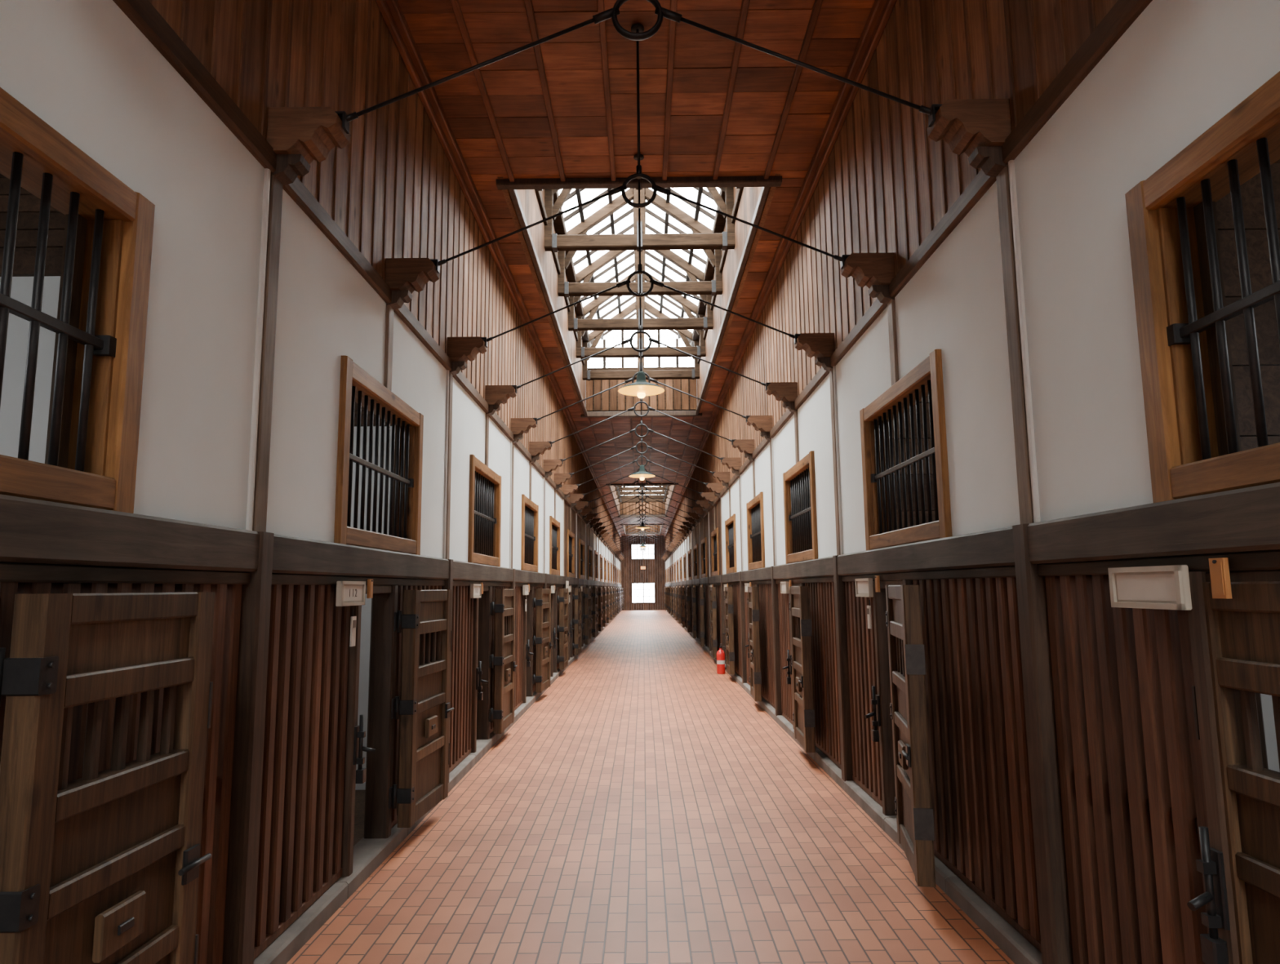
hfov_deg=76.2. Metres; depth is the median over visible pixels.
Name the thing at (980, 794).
wooden slat screen
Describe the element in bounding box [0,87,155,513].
window
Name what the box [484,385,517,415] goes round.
wooden corbel
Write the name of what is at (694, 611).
door
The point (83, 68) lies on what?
wall
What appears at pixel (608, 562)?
window
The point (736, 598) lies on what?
wooden slat screen
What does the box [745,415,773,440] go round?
wooden corbel
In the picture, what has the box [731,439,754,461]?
wooden corbel
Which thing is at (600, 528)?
wooden corbel
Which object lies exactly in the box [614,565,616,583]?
window
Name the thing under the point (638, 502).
rod
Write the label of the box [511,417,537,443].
wooden corbel
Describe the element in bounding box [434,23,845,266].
rod
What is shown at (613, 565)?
window
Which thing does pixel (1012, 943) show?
baseboard
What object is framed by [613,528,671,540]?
rod
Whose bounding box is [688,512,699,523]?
wooden corbel
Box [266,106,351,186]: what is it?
wooden corbel
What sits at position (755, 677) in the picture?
door
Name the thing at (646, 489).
rod
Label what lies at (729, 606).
door
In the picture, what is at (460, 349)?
wooden corbel
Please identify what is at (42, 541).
trim
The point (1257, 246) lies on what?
wall
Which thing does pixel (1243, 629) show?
door
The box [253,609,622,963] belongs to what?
baseboard
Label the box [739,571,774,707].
wooden slat screen
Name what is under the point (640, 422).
rod
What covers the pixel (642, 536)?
rod
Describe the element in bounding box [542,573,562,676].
wooden slat screen
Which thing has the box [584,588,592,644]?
door
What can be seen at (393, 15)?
trim
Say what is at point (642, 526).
pendant lamp
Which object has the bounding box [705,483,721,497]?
wooden corbel
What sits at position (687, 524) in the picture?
wooden corbel
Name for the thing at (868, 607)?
hanging tally
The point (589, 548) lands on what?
window
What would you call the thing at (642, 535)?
rod
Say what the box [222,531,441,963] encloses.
wooden slat screen
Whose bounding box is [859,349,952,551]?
window
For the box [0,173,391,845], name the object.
wall
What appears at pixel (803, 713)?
door
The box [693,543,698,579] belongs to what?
window
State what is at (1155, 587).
number sign
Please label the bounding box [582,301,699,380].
roof truss
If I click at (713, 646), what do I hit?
door
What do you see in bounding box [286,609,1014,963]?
floor
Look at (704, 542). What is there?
window
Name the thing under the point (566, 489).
wooden corbel
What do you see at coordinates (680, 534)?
wooden corbel
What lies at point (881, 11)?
trim
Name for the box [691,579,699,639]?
wooden slat screen
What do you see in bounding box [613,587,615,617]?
door
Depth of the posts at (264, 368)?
3.53 m
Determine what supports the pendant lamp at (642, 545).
attached to the roof truss at (621, 500)
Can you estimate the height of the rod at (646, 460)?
2.246 m
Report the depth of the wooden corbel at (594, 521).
24.84 m
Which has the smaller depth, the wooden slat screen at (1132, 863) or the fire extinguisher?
the wooden slat screen at (1132, 863)
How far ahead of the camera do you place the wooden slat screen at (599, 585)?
32.47 m
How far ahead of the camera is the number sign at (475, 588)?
7.63 m
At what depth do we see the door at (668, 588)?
46.63 m
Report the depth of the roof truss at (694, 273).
13.73 m
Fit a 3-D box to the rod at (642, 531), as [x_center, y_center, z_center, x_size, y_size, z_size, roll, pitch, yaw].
[0.127,1.933,39.791,2.678,2.246,0.088,-1,-7,0]
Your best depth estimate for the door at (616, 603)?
44.62 m
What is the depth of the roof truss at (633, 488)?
36.61 m
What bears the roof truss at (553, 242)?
attached to the skylight at (752, 202)
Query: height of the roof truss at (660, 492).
1.685 m
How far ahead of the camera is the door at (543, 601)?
11.93 m
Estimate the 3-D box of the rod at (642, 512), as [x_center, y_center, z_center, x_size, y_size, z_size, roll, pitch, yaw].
[0.087,0.662,29.973,2.678,2.246,0.088,-1,-7,0]
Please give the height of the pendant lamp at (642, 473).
2.350 m
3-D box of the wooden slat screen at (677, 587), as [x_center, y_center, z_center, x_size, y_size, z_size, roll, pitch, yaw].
[1.776,5.525,37.716,0.264,1.795,3.300,-1,-7,0]
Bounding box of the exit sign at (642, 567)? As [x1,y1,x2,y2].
[640,565,646,569]
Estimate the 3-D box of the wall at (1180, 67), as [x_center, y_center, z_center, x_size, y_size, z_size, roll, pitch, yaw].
[1.750,0.745,21.637,0.130,3.646,75.901,-1,-7,0]
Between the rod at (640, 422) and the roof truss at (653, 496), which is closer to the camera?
the rod at (640, 422)
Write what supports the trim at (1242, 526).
attached to the wall at (1180, 67)
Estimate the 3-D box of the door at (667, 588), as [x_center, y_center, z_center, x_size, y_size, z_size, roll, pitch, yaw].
[1.694,7.237,50.286,0.119,1.470,0.796,-1,-7,3]
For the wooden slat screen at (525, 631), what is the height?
1.795 m
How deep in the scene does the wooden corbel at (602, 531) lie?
29.75 m
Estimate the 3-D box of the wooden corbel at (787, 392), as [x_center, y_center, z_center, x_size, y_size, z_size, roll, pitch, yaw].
[1.475,-0.883,8.538,0.317,0.315,0.170,-1,-7,0]
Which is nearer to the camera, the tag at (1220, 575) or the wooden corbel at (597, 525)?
the tag at (1220, 575)
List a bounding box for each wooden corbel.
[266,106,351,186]
[385,257,439,309]
[447,337,487,375]
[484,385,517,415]
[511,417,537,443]
[528,441,551,463]
[542,458,563,478]
[554,472,571,489]
[562,484,578,499]
[569,493,584,507]
[576,501,589,514]
[581,507,593,519]
[585,513,596,524]
[589,518,599,528]
[592,522,602,532]
[595,526,604,535]
[598,529,607,537]
[600,533,608,541]
[603,535,610,542]
[604,537,612,545]
[607,540,613,546]
[673,537,680,544]
[675,534,682,542]
[676,532,684,539]
[678,528,687,537]
[680,525,689,534]
[682,521,692,531]
[684,517,695,527]
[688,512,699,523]
[691,506,703,518]
[695,500,708,512]
[700,492,715,506]
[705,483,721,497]
[712,471,730,488]
[720,457,741,475]
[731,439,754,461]
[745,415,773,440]
[764,382,797,413]
[793,333,835,371]
[840,253,895,304]
[926,98,1011,177]
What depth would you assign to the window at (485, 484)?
8.45 m
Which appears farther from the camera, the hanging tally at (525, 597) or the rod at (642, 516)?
the rod at (642, 516)
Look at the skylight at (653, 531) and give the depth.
57.03 m
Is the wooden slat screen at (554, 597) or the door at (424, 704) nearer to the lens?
the door at (424, 704)
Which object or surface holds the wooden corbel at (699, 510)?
attached to the wall at (1180, 67)
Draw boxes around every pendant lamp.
[514,188,768,398]
[569,356,714,480]
[604,507,681,530]
[616,502,669,548]
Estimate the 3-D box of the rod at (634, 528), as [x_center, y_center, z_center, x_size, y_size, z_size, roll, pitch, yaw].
[0.107,1.297,34.882,2.678,2.246,0.088,-1,-7,0]
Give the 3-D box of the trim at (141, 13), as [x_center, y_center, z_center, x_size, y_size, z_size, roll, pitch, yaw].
[-1.546,0.933,21.625,0.052,0.105,75.896,-1,-7,0]
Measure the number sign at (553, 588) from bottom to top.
0.130 m
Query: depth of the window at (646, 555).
59.37 m
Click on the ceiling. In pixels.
(564, 106)
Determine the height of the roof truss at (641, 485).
1.685 m
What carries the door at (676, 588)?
attached to the wooden slat screen at (677, 587)
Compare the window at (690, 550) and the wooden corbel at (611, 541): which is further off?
the wooden corbel at (611, 541)
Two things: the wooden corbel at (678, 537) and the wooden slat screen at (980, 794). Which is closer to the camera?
the wooden slat screen at (980, 794)
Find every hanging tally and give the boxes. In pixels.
[349,608,356,646]
[524,596,526,611]
[866,600,871,628]
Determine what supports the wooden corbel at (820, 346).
attached to the wall at (1180, 67)
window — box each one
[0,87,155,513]
[333,355,423,555]
[467,454,501,566]
[520,493,538,572]
[549,515,559,575]
[566,528,574,577]
[578,538,584,578]
[587,545,592,580]
[594,550,598,581]
[600,554,602,582]
[604,557,606,582]
[607,560,609,582]
[610,562,612,582]
[613,564,614,583]
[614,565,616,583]
[619,569,621,584]
[631,543,654,559]
[631,582,655,603]
[671,564,673,582]
[674,561,675,582]
[676,559,679,582]
[680,556,682,581]
[683,553,686,581]
[688,549,692,580]
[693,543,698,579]
[701,537,707,577]
[711,527,719,576]
[724,513,737,573]
[746,491,765,570]
[782,450,817,564]
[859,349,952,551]
[1124,71,1279,502]
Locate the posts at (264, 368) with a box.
[245,168,621,584]
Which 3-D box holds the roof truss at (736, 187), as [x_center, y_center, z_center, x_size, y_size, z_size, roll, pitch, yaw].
[-0.018,-4.038,8.953,2.477,1.685,0.156,-1,-7,0]
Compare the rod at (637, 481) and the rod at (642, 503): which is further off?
the rod at (642, 503)
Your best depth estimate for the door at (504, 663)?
8.63 m
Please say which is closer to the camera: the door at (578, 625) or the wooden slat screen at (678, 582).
the door at (578, 625)
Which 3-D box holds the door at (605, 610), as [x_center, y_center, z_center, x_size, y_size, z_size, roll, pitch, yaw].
[-1.361,4.868,31.760,0.119,1.470,0.796,-1,-7,1]
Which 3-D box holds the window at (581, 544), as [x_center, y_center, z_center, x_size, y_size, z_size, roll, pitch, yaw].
[-1.605,2.039,21.483,0.192,1.015,1.560,-1,-7,0]
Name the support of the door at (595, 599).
attached to the wooden slat screen at (586, 587)
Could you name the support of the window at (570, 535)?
in the wall at (83, 68)
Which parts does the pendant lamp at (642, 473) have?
iron tie rod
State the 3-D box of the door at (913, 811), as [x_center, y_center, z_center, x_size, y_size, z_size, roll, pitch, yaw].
[1.459,1.307,4.482,0.119,1.470,0.796,-2,-7,10]
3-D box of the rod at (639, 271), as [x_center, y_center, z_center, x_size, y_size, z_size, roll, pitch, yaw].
[-0.002,-2.017,7.027,2.678,1.666,0.088,-1,-7,0]
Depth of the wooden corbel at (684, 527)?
28.10 m
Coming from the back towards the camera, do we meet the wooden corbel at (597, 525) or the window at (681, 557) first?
the window at (681, 557)
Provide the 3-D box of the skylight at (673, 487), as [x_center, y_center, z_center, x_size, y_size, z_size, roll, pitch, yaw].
[0.096,-0.209,36.529,2.636,2.405,13.760,-1,-7,0]
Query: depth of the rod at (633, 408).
11.87 m
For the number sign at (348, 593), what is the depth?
4.37 m
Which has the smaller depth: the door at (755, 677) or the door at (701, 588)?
the door at (755, 677)
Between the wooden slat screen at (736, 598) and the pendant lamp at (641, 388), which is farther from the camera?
the wooden slat screen at (736, 598)
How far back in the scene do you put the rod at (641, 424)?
13.51 m
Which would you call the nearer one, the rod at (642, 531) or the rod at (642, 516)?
the rod at (642, 516)
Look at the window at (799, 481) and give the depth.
8.41 m
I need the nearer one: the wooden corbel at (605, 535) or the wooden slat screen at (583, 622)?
the wooden slat screen at (583, 622)
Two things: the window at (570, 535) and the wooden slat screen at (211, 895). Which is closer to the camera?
the wooden slat screen at (211, 895)
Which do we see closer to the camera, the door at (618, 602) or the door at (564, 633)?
the door at (564, 633)
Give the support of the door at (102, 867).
attached to the wooden slat screen at (211, 895)
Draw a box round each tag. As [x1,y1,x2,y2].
[366,578,373,598]
[480,582,483,594]
[875,575,879,591]
[1208,557,1231,598]
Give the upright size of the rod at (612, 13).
1.666 m
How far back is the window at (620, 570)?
57.32 m
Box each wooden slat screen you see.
[0,582,242,963]
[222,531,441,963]
[441,559,508,782]
[508,568,542,711]
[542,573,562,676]
[562,576,576,659]
[576,577,585,646]
[585,579,593,637]
[592,580,599,631]
[598,585,604,626]
[677,586,678,620]
[678,582,682,623]
[681,581,687,627]
[686,584,692,632]
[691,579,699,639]
[698,582,709,648]
[707,577,721,651]
[720,574,742,678]
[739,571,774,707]
[770,565,841,769]
[832,555,1041,952]
[1012,523,1279,963]
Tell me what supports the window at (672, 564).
in the wall at (1180, 67)
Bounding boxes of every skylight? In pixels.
[496,173,782,417]
[605,483,678,517]
[620,524,664,534]
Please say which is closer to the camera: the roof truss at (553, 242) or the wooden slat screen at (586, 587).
the roof truss at (553, 242)
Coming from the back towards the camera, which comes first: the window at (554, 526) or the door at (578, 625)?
the door at (578, 625)
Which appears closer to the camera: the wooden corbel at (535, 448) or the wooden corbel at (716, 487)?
the wooden corbel at (535, 448)
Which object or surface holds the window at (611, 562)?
in the wall at (83, 68)
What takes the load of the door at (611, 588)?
attached to the wooden slat screen
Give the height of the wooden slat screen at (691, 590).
1.795 m
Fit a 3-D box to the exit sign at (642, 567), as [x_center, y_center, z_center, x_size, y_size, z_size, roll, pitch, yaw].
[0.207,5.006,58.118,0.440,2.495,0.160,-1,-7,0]
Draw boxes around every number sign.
[335,581,365,606]
[470,583,481,598]
[522,585,528,595]
[551,585,555,593]
[744,583,749,591]
[780,582,789,593]
[854,577,873,596]
[1107,564,1191,609]
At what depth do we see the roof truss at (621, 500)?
41.51 m
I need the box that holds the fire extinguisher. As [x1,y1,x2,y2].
[716,643,726,674]
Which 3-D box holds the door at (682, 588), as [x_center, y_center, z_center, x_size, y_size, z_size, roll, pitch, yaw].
[1.613,4.694,30.651,0.119,1.470,0.796,-1,-7,3]
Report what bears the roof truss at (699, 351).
attached to the skylight at (752, 202)
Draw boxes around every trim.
[0,493,621,587]
[112,0,621,562]
[374,0,622,537]
[663,0,897,537]
[664,0,1152,562]
[665,482,1279,586]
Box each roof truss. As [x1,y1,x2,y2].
[536,186,742,191]
[544,186,735,252]
[557,188,722,297]
[568,249,713,331]
[576,271,706,359]
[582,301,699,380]
[613,484,671,486]
[614,485,669,491]
[616,485,668,495]
[617,486,666,499]
[618,486,666,502]
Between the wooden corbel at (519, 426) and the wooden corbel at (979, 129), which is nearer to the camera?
the wooden corbel at (979, 129)
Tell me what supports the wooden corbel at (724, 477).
attached to the wall at (1180, 67)
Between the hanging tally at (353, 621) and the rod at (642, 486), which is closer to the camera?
the hanging tally at (353, 621)
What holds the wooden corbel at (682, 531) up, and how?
attached to the wall at (1180, 67)
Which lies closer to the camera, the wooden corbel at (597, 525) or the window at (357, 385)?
the window at (357, 385)
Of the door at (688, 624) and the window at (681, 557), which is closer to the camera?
the door at (688, 624)
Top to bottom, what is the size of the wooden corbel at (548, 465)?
0.315 m
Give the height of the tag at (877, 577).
0.110 m
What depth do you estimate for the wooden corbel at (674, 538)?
34.65 m
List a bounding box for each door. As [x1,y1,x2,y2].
[0,591,214,963]
[396,589,453,827]
[493,589,517,733]
[535,588,552,693]
[559,588,569,669]
[573,588,582,654]
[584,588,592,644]
[592,588,599,637]
[598,587,603,631]
[603,587,607,626]
[606,587,610,622]
[609,587,613,620]
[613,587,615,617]
[615,587,617,615]
[617,587,619,613]
[618,587,621,611]
[665,587,666,610]
[666,587,668,611]
[668,587,670,613]
[670,587,672,615]
[672,587,675,617]
[675,587,677,620]
[678,587,680,623]
[681,586,684,627]
[686,586,690,632]
[691,586,696,638]
[699,586,704,646]
[709,586,717,657]
[724,586,734,674]
[746,586,761,701]
[788,586,815,752]
[884,585,935,887]
[1191,581,1279,963]
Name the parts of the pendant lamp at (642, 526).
iron tie rod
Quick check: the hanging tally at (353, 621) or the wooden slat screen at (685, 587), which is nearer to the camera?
the hanging tally at (353, 621)
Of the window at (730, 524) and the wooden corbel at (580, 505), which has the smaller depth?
the window at (730, 524)
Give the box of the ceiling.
[397,0,875,536]
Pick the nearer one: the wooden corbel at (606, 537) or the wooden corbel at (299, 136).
the wooden corbel at (299, 136)
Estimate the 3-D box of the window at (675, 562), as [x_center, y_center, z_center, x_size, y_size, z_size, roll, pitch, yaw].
[1.841,4.547,41.109,0.192,1.015,1.560,-1,-7,0]
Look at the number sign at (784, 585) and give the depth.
9.04 m
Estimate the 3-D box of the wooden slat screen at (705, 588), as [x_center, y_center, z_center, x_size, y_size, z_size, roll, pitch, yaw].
[1.710,3.406,21.353,0.264,1.795,3.300,-1,-7,0]
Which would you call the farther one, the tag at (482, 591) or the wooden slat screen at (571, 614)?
the wooden slat screen at (571, 614)
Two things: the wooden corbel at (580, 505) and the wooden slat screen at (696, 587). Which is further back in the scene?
the wooden slat screen at (696, 587)
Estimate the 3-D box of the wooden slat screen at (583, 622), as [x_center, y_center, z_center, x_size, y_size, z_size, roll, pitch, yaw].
[-1.526,3.424,21.242,0.264,1.795,3.300,-1,-7,0]
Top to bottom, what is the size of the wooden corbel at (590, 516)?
0.315 m
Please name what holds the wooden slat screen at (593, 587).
on the baseboard at (369, 854)
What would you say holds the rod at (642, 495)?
attached to the roof truss at (660, 492)
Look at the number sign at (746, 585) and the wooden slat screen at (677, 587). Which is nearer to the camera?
the number sign at (746, 585)
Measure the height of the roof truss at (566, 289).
1.685 m
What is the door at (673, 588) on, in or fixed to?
attached to the wooden slat screen
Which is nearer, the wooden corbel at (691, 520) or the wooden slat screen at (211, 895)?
the wooden slat screen at (211, 895)
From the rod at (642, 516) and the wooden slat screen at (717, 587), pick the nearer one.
the wooden slat screen at (717, 587)
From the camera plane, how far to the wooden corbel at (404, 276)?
5.21 m
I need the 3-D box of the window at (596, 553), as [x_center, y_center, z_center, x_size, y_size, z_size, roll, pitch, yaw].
[-1.579,2.887,28.028,0.192,1.015,1.560,-1,-7,0]
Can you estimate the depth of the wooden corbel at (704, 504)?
19.92 m
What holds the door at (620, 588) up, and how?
attached to the wooden slat screen
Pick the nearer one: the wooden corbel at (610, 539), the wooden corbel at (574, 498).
the wooden corbel at (574, 498)
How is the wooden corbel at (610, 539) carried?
attached to the wall at (83, 68)
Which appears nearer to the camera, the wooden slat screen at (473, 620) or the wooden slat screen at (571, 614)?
the wooden slat screen at (473, 620)
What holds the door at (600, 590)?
attached to the wooden slat screen at (593, 587)
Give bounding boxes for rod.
[339,0,937,122]
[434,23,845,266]
[484,154,798,342]
[534,248,748,421]
[549,398,733,444]
[560,328,723,462]
[577,443,706,485]
[584,422,702,494]
[587,435,695,502]
[593,446,691,508]
[595,486,688,515]
[600,493,684,519]
[601,502,682,524]
[607,511,678,530]
[608,515,677,533]
[609,520,675,536]
[611,528,673,538]
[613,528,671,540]
[614,494,670,542]
[616,530,668,544]
[618,534,668,547]
[618,536,665,549]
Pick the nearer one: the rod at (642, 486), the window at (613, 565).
the rod at (642, 486)
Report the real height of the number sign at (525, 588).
0.130 m
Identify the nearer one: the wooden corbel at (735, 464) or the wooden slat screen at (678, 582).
the wooden corbel at (735, 464)
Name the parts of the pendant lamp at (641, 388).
iron tie rod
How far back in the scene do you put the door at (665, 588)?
53.17 m
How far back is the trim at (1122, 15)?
3.53 m
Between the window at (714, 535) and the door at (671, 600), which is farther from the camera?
the door at (671, 600)
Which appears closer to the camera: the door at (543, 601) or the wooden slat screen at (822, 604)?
the wooden slat screen at (822, 604)
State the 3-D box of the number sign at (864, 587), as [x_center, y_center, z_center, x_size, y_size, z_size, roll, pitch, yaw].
[1.599,0.753,5.825,0.030,0.130,0.360,-1,-7,0]
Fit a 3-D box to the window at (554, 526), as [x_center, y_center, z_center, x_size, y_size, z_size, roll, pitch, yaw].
[-1.632,1.192,14.937,0.192,1.015,1.560,-1,-7,0]
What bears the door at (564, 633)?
attached to the wooden slat screen at (554, 597)
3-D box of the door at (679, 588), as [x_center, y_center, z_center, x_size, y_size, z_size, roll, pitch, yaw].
[1.635,5.118,33.922,0.119,1.470,0.796,-1,-7,2]
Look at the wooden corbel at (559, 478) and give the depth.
15.02 m
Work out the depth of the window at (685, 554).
31.74 m
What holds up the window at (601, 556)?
in the wall at (83, 68)
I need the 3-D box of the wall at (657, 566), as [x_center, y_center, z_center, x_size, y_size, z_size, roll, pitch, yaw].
[0.226,6.534,59.211,3.436,5.445,0.100,-1,-7,0]
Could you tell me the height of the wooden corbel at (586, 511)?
0.315 m
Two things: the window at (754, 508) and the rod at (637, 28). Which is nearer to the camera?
the rod at (637, 28)
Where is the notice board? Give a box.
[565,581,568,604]
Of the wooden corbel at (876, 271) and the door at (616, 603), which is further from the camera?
the door at (616, 603)
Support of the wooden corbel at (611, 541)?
attached to the wall at (83, 68)
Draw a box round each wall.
[0,0,620,582]
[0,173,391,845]
[620,535,665,610]
[665,0,1279,581]
[891,159,1279,772]
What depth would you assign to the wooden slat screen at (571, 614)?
18.19 m
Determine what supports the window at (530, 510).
in the wall at (83, 68)
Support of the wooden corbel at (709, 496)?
attached to the wall at (1180, 67)
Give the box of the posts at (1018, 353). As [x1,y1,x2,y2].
[665,160,1040,583]
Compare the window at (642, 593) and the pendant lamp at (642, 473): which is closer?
the pendant lamp at (642, 473)
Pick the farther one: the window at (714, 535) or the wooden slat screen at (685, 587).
the wooden slat screen at (685, 587)
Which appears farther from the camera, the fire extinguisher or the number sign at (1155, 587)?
the fire extinguisher
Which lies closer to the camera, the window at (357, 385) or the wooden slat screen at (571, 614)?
the window at (357, 385)
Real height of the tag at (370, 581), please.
0.110 m
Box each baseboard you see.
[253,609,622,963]
[666,610,1042,963]
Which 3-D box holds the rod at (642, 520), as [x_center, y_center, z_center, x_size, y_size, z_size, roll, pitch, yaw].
[0.100,1.085,33.246,2.678,2.246,0.088,-1,-7,0]
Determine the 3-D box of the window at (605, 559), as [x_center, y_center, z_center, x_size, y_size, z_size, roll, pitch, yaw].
[-1.553,3.734,34.573,0.192,1.015,1.560,-1,-7,0]
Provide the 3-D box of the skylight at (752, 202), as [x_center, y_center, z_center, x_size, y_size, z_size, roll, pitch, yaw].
[0.000,-3.278,12.822,2.636,2.405,10.470,-1,-7,0]
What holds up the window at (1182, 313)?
in the wall at (1180, 67)
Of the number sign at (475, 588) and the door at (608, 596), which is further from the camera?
the door at (608, 596)
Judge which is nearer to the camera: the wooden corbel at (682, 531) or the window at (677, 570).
the wooden corbel at (682, 531)
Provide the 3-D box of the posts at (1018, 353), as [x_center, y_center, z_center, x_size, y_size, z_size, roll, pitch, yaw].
[1.690,1.728,21.491,0.032,1.574,76.038,-1,-7,0]
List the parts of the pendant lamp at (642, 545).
iron tie rod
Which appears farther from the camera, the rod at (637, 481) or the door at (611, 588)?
the door at (611, 588)

